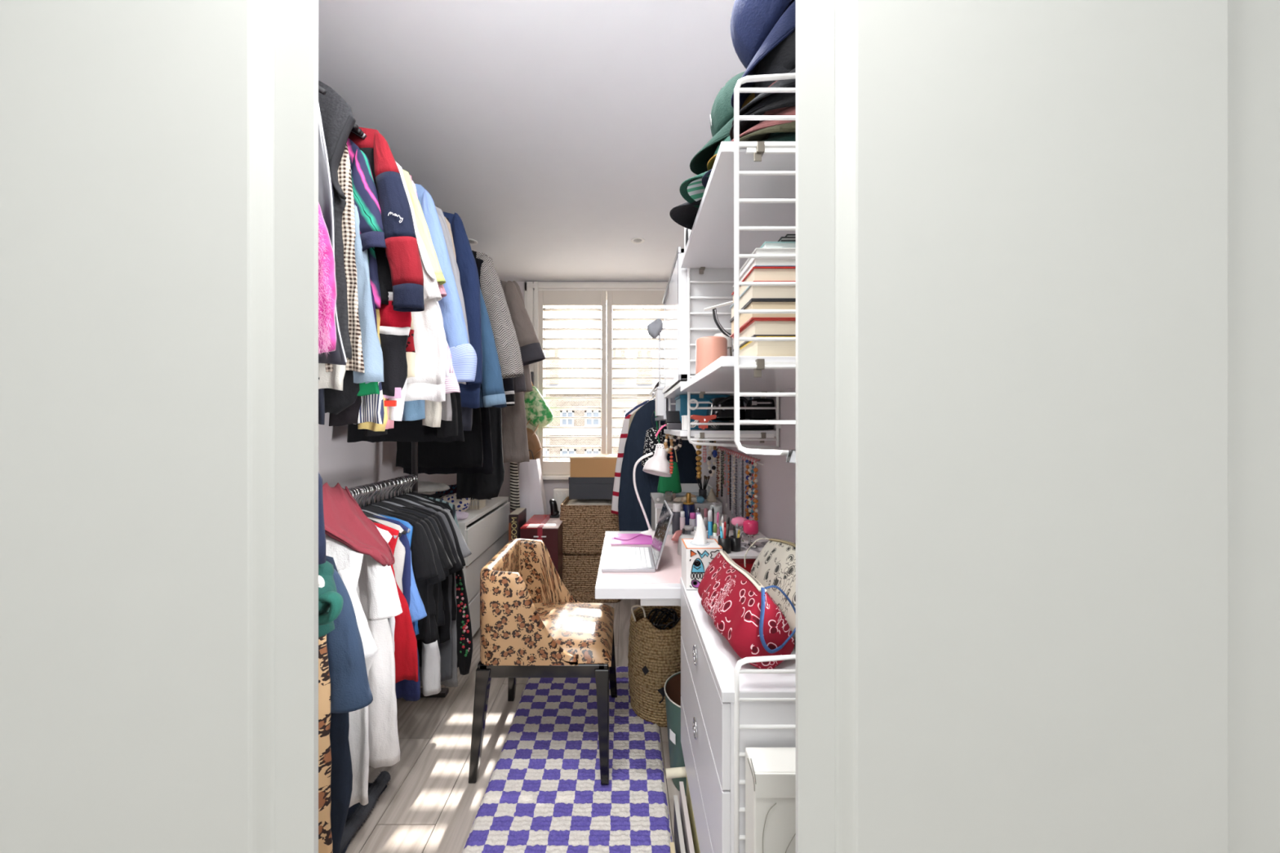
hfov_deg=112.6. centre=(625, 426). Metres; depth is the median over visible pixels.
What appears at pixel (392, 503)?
clothes hanger
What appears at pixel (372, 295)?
purple top
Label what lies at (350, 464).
wall
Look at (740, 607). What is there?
bag
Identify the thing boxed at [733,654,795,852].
frame
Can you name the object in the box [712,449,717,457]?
pendant
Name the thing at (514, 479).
striped knit
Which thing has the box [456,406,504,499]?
coat
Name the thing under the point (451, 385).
striped shirt
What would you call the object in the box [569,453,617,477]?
storage box
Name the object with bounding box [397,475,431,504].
clothes hanger
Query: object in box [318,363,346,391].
shirt
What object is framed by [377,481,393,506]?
clothes hanger
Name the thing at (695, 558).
tissue box
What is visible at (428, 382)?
shirt
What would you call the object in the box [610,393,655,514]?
blouse
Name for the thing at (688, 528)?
jar
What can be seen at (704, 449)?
necklace
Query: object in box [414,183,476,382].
shirt
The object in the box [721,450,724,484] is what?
necklace
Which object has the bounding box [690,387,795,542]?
wall
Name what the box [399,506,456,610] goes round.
black tee
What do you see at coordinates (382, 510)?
clothes hanger
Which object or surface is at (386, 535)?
white tee
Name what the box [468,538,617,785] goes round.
upholstered chair
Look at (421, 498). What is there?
clothes hanger
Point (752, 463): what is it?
necklace
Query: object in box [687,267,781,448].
ladder
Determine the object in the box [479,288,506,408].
denim jacket
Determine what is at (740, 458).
necklace
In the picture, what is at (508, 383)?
jacket
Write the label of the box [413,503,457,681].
dress
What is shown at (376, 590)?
white tee
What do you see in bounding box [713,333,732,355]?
pillar candle
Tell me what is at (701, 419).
claw clip
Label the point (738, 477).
necklace
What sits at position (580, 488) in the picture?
storage box
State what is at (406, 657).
red tee
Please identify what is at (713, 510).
pen
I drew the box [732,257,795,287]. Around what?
paperback book
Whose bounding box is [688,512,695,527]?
nail polish
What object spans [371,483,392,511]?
clothes hanger
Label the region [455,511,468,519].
lilac tee
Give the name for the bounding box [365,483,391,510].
clothes hanger
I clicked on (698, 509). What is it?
tube
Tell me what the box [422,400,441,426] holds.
blouse
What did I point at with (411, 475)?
clothes hanger
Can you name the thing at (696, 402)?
ring
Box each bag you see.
[524,382,553,427]
[526,418,541,459]
[641,409,663,466]
[653,411,681,493]
[697,550,795,669]
[706,418,773,430]
[743,537,795,639]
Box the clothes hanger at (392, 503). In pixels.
[382,480,404,506]
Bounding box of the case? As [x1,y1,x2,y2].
[671,529,682,541]
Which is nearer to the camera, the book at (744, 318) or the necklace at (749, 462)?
the book at (744, 318)
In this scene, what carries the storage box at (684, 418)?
on the wall shelf at (700, 433)
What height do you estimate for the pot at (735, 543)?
0.041 m
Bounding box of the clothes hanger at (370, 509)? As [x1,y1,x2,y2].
[360,485,391,516]
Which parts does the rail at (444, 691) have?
rod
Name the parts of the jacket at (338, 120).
rib trim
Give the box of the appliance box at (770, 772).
[745,747,795,852]
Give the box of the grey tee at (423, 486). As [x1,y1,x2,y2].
[398,480,449,493]
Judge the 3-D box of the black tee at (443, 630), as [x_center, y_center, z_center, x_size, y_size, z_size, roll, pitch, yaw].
[-0.949,0.607,1.770,0.560,0.570,0.072,0,0,0]
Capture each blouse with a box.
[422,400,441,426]
[422,499,472,675]
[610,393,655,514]
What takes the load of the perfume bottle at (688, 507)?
on the desk
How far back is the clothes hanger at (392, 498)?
1.80 m
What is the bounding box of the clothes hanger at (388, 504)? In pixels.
[369,480,403,508]
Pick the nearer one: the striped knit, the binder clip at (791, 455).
the binder clip at (791, 455)
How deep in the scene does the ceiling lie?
1.64 m
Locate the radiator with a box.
[553,488,568,514]
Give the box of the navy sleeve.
[318,472,325,564]
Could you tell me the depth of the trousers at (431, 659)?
1.64 m
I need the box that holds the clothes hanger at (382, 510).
[360,484,393,514]
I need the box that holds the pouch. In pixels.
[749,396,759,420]
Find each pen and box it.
[711,507,714,533]
[716,511,719,535]
[720,525,723,538]
[721,515,724,538]
[724,521,726,538]
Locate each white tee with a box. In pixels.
[324,533,402,768]
[325,535,377,807]
[368,517,405,593]
[377,527,400,647]
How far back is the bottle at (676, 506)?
2.02 m
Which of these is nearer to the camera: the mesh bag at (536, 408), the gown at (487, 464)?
the gown at (487, 464)
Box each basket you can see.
[560,496,618,554]
[562,553,621,603]
[627,604,680,727]
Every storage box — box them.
[568,476,614,499]
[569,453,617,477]
[654,386,666,416]
[666,398,675,410]
[681,415,687,430]
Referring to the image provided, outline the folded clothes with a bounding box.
[421,493,440,499]
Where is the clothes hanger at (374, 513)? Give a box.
[357,486,410,533]
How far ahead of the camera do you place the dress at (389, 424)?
1.36 m
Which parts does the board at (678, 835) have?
panel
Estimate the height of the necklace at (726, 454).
0.255 m
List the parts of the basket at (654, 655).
cable coil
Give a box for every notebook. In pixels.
[610,533,652,546]
[777,236,795,241]
[785,234,795,236]
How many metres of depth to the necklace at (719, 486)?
2.10 m
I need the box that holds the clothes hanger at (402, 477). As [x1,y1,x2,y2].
[400,476,416,500]
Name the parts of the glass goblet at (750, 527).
stem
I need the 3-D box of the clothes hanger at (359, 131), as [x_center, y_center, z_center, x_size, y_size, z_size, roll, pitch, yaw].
[-0.980,-0.979,1.305,0.348,0.171,0.009,0,0,0]
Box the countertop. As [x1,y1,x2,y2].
[680,577,795,702]
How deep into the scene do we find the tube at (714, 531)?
1.47 m
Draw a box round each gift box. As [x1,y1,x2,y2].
[520,514,563,572]
[557,563,563,581]
[706,529,755,573]
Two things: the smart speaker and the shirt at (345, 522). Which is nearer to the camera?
the shirt at (345, 522)
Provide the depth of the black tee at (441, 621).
1.71 m
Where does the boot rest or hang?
on the gift box at (544, 528)
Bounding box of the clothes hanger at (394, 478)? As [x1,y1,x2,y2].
[390,478,404,501]
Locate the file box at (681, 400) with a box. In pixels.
[675,395,730,429]
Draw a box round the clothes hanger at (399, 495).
[386,476,427,505]
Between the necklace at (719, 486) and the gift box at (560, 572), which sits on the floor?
the gift box at (560, 572)
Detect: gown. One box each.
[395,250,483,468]
[403,257,493,475]
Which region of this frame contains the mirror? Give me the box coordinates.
[664,492,708,496]
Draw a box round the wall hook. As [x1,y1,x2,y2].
[530,371,533,386]
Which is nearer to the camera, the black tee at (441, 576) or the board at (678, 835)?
the board at (678, 835)
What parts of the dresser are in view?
drawer, drawer, drawer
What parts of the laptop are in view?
lid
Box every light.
[468,238,477,244]
[631,236,644,244]
[704,300,733,337]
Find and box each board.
[669,842,675,852]
[673,795,685,852]
[679,781,694,852]
[685,772,700,852]
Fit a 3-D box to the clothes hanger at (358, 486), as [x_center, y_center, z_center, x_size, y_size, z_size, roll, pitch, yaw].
[-0.980,0.306,1.575,0.348,0.171,0.009,0,0,0]
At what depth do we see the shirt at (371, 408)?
1.33 m
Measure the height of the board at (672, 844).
0.060 m
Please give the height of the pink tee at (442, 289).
0.625 m
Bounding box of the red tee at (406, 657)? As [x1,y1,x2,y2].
[373,522,417,683]
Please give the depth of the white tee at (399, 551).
1.51 m
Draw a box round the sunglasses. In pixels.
[690,420,698,427]
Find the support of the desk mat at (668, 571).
on the desk
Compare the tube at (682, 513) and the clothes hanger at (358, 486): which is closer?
the clothes hanger at (358, 486)
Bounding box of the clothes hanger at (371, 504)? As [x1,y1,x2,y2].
[362,483,387,510]
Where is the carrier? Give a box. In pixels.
[519,449,546,521]
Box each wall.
[318,412,457,506]
[497,281,667,514]
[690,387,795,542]
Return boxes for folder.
[760,241,795,248]
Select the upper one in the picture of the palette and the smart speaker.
the palette
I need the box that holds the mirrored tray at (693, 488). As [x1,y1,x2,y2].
[661,483,713,497]
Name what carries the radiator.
attached to the wall at (548, 485)
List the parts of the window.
sill, shutter panel, sash, shutter panel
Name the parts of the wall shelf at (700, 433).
edge rail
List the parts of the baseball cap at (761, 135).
baseball cap, crown, baseball cap, baseball cap, baseball cap, baseball cap, crown, crown, crown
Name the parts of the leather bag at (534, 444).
handle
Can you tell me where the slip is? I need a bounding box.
[364,429,387,436]
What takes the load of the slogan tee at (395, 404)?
hanging from the clothes hanger
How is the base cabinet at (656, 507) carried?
on the floor
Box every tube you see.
[680,511,684,535]
[695,507,700,526]
[703,507,707,529]
[712,523,716,536]
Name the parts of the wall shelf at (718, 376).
edge rail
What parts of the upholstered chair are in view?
leg, leg, backrest, seat, leg, leg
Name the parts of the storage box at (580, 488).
lid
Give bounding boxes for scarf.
[318,560,343,637]
[435,484,474,501]
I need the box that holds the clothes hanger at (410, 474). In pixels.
[405,474,426,496]
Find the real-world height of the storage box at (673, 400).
0.132 m
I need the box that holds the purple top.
[370,284,377,334]
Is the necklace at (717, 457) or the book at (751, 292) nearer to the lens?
the book at (751, 292)
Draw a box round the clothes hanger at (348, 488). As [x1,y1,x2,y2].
[347,488,368,517]
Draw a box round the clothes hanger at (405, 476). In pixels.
[404,475,421,499]
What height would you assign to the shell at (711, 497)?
0.065 m
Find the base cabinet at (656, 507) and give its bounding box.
[650,493,722,606]
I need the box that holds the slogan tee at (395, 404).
[383,379,406,421]
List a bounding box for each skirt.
[318,377,324,424]
[357,308,387,431]
[401,400,425,421]
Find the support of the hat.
hanging from the ladder at (660, 340)
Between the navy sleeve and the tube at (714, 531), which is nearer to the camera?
the navy sleeve
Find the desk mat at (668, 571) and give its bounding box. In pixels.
[600,534,681,583]
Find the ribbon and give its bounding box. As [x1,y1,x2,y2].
[655,424,666,436]
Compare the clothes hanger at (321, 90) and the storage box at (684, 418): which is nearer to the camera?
the clothes hanger at (321, 90)
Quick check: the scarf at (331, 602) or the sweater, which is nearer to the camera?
the scarf at (331, 602)
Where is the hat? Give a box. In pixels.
[647,318,662,338]
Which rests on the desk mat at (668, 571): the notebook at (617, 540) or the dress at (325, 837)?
the notebook at (617, 540)
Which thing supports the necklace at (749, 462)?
hanging from the hook rail at (731, 451)
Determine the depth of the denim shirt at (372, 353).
1.27 m
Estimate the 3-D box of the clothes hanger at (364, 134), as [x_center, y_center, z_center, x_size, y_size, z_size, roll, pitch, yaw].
[-0.980,-0.979,1.325,0.348,0.171,0.009,0,0,0]
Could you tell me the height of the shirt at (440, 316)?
0.793 m
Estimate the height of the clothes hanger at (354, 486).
0.171 m
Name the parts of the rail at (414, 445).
post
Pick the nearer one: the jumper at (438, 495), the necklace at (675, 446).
the necklace at (675, 446)
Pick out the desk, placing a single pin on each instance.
(650, 594)
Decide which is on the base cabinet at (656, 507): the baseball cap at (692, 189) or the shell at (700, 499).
the shell at (700, 499)
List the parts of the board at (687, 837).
panel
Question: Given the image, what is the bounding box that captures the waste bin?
[663,671,686,795]
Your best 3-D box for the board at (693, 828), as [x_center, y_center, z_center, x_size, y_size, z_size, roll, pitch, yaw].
[0.195,1.164,1.075,0.012,0.170,0.510,0,0,0]
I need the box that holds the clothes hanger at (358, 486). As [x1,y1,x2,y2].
[358,485,377,514]
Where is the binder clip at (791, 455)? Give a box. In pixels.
[786,449,795,463]
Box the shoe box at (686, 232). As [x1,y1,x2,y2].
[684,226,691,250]
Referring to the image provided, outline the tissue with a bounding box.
[692,514,706,544]
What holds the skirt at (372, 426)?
hanging from the clothes hanger
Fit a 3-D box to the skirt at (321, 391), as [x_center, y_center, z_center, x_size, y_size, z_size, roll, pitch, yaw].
[-0.981,-0.477,1.256,0.197,0.947,0.054,0,0,0]
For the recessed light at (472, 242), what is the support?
in the ceiling
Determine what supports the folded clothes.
on the dresser
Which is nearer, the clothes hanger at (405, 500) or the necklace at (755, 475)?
the necklace at (755, 475)
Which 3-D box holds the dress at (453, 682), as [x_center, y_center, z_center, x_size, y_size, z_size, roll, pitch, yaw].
[-0.949,0.728,1.859,0.562,0.812,0.072,0,0,0]
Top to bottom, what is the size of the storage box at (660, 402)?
0.138 m
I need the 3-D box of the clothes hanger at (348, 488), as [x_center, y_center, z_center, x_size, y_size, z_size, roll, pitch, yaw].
[-0.980,0.306,1.520,0.348,0.171,0.009,0,0,0]
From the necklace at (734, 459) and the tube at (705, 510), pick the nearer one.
the necklace at (734, 459)
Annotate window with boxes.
[524,281,667,479]
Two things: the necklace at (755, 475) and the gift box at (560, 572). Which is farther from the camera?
the gift box at (560, 572)
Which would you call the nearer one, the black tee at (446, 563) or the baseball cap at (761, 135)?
the baseball cap at (761, 135)
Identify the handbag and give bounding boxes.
[706,395,747,421]
[745,398,775,420]
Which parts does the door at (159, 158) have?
frame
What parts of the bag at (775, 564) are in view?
zip pull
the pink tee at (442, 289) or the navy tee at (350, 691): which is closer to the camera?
the navy tee at (350, 691)
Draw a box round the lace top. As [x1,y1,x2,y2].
[405,315,415,377]
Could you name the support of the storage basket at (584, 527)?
on the storage basket at (580, 571)
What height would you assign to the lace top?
0.795 m
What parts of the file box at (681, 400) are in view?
lid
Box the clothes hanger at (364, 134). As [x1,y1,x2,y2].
[351,130,365,138]
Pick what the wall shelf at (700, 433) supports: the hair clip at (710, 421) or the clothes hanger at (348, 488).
the hair clip at (710, 421)
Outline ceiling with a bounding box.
[318,0,746,281]
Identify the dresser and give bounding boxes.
[457,496,510,636]
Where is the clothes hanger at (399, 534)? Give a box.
[348,488,401,537]
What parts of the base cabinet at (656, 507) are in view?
drawer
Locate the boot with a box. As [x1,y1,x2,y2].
[549,498,559,517]
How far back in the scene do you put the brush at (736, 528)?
1.30 m
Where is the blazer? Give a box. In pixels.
[500,281,526,392]
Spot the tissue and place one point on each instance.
(700, 535)
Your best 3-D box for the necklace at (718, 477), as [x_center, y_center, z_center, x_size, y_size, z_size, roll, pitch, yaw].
[0.470,0.221,2.143,0.013,0.212,0.027,0,0,0]
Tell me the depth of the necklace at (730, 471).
1.90 m
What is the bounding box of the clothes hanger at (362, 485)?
[360,484,384,512]
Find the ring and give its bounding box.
[687,399,712,409]
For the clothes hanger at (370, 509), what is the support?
hanging from the rail at (444, 691)
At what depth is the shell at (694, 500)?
2.14 m
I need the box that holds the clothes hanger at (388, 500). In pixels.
[378,479,414,508]
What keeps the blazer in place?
hanging from the clothes hanger
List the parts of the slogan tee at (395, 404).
trim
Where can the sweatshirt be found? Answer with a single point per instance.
(469, 393)
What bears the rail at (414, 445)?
attached to the wall at (350, 464)
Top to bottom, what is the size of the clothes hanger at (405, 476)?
0.171 m
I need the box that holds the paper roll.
[665,766,686,778]
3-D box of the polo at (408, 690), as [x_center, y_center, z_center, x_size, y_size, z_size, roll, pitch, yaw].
[-0.981,0.657,1.554,0.475,0.671,0.064,0,0,0]
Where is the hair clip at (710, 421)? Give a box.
[708,419,716,427]
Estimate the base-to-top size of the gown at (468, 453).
1.182 m
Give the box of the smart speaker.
[677,534,693,555]
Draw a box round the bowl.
[742,520,758,534]
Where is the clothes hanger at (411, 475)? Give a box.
[407,475,425,497]
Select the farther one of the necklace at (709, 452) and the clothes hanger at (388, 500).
the necklace at (709, 452)
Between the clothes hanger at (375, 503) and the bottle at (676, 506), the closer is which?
the clothes hanger at (375, 503)
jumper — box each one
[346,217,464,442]
[357,251,379,395]
[430,493,450,497]
[440,493,471,511]
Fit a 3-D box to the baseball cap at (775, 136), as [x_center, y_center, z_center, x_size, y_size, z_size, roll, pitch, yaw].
[0.340,-0.598,0.864,0.251,0.160,0.161,0,0,-3]
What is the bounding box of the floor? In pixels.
[345,599,686,852]
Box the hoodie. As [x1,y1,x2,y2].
[461,407,472,431]
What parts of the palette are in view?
lid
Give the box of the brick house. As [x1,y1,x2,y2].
[545,350,664,461]
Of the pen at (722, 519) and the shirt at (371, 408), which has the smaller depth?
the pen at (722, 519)
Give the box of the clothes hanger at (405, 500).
[394,478,424,506]
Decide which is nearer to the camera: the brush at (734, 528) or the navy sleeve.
the navy sleeve
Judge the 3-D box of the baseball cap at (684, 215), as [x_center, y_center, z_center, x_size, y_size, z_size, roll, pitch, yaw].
[0.249,-0.673,1.050,0.264,0.285,0.261,0,0,0]
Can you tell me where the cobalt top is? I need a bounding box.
[378,514,426,635]
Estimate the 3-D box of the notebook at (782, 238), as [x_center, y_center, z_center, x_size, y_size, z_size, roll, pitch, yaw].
[0.390,-0.356,0.885,0.187,0.007,0.150,0,0,0]
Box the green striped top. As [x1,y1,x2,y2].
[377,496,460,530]
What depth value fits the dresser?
2.58 m
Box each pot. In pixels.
[698,488,706,499]
[717,535,730,553]
[729,535,741,551]
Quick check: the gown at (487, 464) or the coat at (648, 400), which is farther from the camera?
the coat at (648, 400)
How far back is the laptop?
1.59 m
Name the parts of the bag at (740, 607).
zip pull, zip cord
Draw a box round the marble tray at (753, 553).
[706,530,768,559]
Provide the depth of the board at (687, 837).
1.21 m
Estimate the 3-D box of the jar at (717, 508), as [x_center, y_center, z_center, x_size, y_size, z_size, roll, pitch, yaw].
[0.388,0.426,1.820,0.052,0.177,0.052,0,0,0]
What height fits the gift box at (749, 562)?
0.088 m
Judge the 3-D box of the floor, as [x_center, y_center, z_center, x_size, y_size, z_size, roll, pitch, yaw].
[-0.460,1.290,2.085,2.320,0.080,3.070,0,0,0]
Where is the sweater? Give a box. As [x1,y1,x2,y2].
[441,392,452,421]
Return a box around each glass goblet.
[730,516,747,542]
[742,517,758,547]
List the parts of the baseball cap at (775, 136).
crown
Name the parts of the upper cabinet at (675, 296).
sliding door, sliding door, door pull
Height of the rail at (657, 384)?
0.020 m
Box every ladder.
[658,328,707,438]
[668,398,733,442]
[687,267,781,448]
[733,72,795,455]
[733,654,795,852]
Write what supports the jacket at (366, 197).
hanging from the clothes hanger
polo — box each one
[372,515,420,701]
[378,278,411,396]
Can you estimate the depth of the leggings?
1.79 m
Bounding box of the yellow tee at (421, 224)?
[402,168,445,284]
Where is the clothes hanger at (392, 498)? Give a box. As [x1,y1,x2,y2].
[386,478,421,507]
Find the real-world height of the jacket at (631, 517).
1.124 m
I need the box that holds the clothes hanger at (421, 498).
[405,475,449,511]
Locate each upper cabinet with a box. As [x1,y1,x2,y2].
[662,246,741,393]
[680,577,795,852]
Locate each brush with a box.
[725,517,729,538]
[733,525,735,537]
[735,523,737,537]
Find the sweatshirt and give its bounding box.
[442,211,482,408]
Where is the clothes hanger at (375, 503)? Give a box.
[364,482,400,511]
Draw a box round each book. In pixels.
[508,507,526,542]
[729,285,795,320]
[729,299,795,337]
[731,266,795,302]
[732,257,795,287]
[732,319,795,351]
[739,248,795,276]
[739,336,795,355]
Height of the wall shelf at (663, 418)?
0.039 m
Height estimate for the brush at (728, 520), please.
0.100 m
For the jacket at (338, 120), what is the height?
0.829 m
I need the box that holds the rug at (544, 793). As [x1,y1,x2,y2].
[462,666,671,852]
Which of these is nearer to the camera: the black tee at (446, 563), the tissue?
the tissue
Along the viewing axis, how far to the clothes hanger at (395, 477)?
1.83 m
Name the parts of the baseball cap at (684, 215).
baseball cap, crown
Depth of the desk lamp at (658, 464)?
1.97 m
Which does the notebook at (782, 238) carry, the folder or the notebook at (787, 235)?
the notebook at (787, 235)
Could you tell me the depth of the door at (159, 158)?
0.53 m
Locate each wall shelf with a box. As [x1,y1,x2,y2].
[654,415,666,424]
[663,381,733,398]
[663,429,776,443]
[680,141,795,274]
[680,355,795,398]
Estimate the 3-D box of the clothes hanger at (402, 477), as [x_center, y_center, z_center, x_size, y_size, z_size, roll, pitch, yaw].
[-0.980,0.306,1.865,0.348,0.171,0.009,0,0,0]
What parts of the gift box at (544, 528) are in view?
lid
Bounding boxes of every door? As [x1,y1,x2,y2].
[0,0,318,852]
[795,0,1279,852]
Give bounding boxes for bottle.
[671,502,680,534]
[682,492,694,525]
[688,518,695,527]
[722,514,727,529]
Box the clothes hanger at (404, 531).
[350,487,406,534]
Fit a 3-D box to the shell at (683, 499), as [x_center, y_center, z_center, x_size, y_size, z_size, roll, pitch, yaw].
[0.301,0.368,2.145,0.048,0.032,0.038,0,0,0]
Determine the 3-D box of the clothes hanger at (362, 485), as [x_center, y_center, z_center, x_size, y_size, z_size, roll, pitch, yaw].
[-0.980,0.306,1.610,0.348,0.171,0.009,0,0,0]
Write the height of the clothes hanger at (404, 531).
0.171 m
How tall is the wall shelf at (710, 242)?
0.039 m
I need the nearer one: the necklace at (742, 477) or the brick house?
the necklace at (742, 477)
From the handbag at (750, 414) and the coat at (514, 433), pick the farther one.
the coat at (514, 433)
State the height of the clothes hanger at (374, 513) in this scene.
0.171 m
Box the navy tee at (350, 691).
[325,555,373,852]
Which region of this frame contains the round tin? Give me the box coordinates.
[695,336,732,374]
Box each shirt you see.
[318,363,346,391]
[322,482,395,566]
[324,143,364,373]
[351,169,383,383]
[353,382,384,424]
[395,161,449,377]
[404,216,445,401]
[412,180,460,393]
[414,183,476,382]
[435,205,470,384]
[444,216,456,260]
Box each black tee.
[380,511,438,642]
[385,510,445,617]
[390,508,453,667]
[392,506,449,626]
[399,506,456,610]
[408,504,463,644]
[414,502,465,620]
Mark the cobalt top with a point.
(417, 610)
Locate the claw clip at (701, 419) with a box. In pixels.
[690,414,716,429]
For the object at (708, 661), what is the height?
0.522 m
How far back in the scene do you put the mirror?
2.38 m
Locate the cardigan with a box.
[318,202,337,354]
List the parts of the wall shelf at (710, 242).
edge rail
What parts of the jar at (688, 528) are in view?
lid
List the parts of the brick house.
pane, pane, pane, pane, cornice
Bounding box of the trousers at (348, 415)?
[328,395,361,426]
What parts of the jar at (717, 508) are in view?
lid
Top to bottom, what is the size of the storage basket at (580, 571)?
0.352 m
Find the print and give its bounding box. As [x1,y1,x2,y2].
[383,400,396,406]
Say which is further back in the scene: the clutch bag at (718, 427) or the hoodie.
the hoodie
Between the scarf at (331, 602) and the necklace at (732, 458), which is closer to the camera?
the scarf at (331, 602)
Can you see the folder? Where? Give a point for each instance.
(766, 244)
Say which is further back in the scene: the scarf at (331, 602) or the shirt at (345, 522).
the shirt at (345, 522)
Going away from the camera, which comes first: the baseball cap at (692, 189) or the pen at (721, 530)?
the baseball cap at (692, 189)
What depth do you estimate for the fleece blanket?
3.11 m
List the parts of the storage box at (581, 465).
lid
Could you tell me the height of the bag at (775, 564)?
0.202 m
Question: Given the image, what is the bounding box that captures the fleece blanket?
[565,499,612,505]
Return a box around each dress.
[318,634,332,852]
[324,370,359,414]
[385,398,394,429]
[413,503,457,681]
[419,501,471,687]
[424,497,453,516]
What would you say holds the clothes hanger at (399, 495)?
hanging from the rail at (444, 691)
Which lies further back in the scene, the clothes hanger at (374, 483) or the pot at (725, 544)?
the clothes hanger at (374, 483)
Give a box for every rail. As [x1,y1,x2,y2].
[349,474,448,697]
[411,441,491,499]
[648,381,661,395]
[716,446,764,465]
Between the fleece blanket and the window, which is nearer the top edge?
the window
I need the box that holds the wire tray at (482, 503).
[467,497,485,509]
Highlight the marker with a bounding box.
[707,510,712,538]
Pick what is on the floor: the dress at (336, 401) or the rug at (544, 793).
the rug at (544, 793)
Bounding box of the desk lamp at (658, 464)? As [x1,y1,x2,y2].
[632,443,671,538]
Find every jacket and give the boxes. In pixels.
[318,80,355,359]
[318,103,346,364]
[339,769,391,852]
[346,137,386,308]
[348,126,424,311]
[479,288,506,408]
[502,377,514,405]
[617,397,700,531]
[627,399,655,433]
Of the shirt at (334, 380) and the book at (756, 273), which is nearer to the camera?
the book at (756, 273)
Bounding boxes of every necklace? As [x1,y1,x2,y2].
[663,433,673,453]
[669,448,673,474]
[672,435,682,451]
[695,440,702,478]
[702,440,706,462]
[706,440,715,476]
[712,440,717,457]
[715,448,718,497]
[717,448,719,491]
[718,449,721,488]
[720,450,723,497]
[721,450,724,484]
[723,451,726,487]
[725,453,727,508]
[726,453,729,494]
[728,454,731,511]
[730,454,733,515]
[732,454,735,510]
[734,456,737,517]
[737,457,739,516]
[738,457,742,516]
[741,459,743,517]
[743,460,746,518]
[744,459,750,519]
[747,461,751,514]
[750,462,755,519]
[752,462,758,520]
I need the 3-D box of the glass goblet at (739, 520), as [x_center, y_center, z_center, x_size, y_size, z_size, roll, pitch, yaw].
[0.381,0.341,1.420,0.058,0.078,0.058,0,0,0]
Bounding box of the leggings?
[435,205,457,437]
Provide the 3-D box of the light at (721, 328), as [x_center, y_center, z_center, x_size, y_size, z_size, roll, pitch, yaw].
[0.232,-0.215,1.035,0.079,0.174,0.018,0,0,18]
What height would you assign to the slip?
0.984 m
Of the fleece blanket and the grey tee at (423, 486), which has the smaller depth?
the grey tee at (423, 486)
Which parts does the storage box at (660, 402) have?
lid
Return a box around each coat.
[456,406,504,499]
[476,251,523,378]
[499,280,545,462]
[624,391,655,417]
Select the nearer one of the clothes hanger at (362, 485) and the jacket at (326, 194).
the jacket at (326, 194)
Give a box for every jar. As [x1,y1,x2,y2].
[665,490,672,501]
[684,524,693,534]
[710,504,722,529]
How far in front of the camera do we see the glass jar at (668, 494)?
2.18 m
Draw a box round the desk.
[595,531,680,605]
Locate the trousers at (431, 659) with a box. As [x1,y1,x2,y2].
[392,510,440,696]
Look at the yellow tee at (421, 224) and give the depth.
1.52 m
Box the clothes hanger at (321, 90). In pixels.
[318,85,326,94]
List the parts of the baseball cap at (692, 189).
crown, baseball cap, baseball cap, crown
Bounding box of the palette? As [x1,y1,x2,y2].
[666,410,681,429]
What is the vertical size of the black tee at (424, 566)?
0.487 m
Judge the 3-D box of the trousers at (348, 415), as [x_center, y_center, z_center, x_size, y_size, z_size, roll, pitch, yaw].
[-0.956,-0.475,1.329,0.261,0.950,0.054,0,0,0]
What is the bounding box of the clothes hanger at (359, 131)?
[351,128,361,133]
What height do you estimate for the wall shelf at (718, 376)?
0.039 m
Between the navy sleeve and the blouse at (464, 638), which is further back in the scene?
the blouse at (464, 638)
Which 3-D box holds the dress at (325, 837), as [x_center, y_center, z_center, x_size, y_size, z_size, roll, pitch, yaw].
[-0.981,0.773,1.081,0.479,0.903,0.060,0,0,0]
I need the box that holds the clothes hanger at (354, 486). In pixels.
[354,486,376,515]
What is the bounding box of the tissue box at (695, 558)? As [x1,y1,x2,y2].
[681,538,722,589]
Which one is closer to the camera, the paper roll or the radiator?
the paper roll
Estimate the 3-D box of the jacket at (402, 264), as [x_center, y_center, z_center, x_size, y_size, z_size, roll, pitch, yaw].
[-0.947,-0.654,1.325,0.658,0.598,0.095,0,0,0]
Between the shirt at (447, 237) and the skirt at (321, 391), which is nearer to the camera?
the skirt at (321, 391)
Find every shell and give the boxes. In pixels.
[673,497,681,502]
[680,496,686,502]
[691,497,697,502]
[696,496,704,502]
[706,488,716,502]
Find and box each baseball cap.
[669,71,755,230]
[679,93,759,208]
[729,0,795,141]
[762,132,795,141]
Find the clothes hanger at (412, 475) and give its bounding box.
[409,475,453,510]
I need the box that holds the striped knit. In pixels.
[510,462,519,510]
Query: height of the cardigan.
0.787 m
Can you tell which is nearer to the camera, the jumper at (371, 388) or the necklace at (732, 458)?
the jumper at (371, 388)
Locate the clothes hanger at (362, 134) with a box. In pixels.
[351,129,364,136]
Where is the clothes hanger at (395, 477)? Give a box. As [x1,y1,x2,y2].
[395,477,413,502]
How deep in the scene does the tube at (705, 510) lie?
1.92 m
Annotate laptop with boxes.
[601,500,673,572]
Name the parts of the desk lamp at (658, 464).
lamp shade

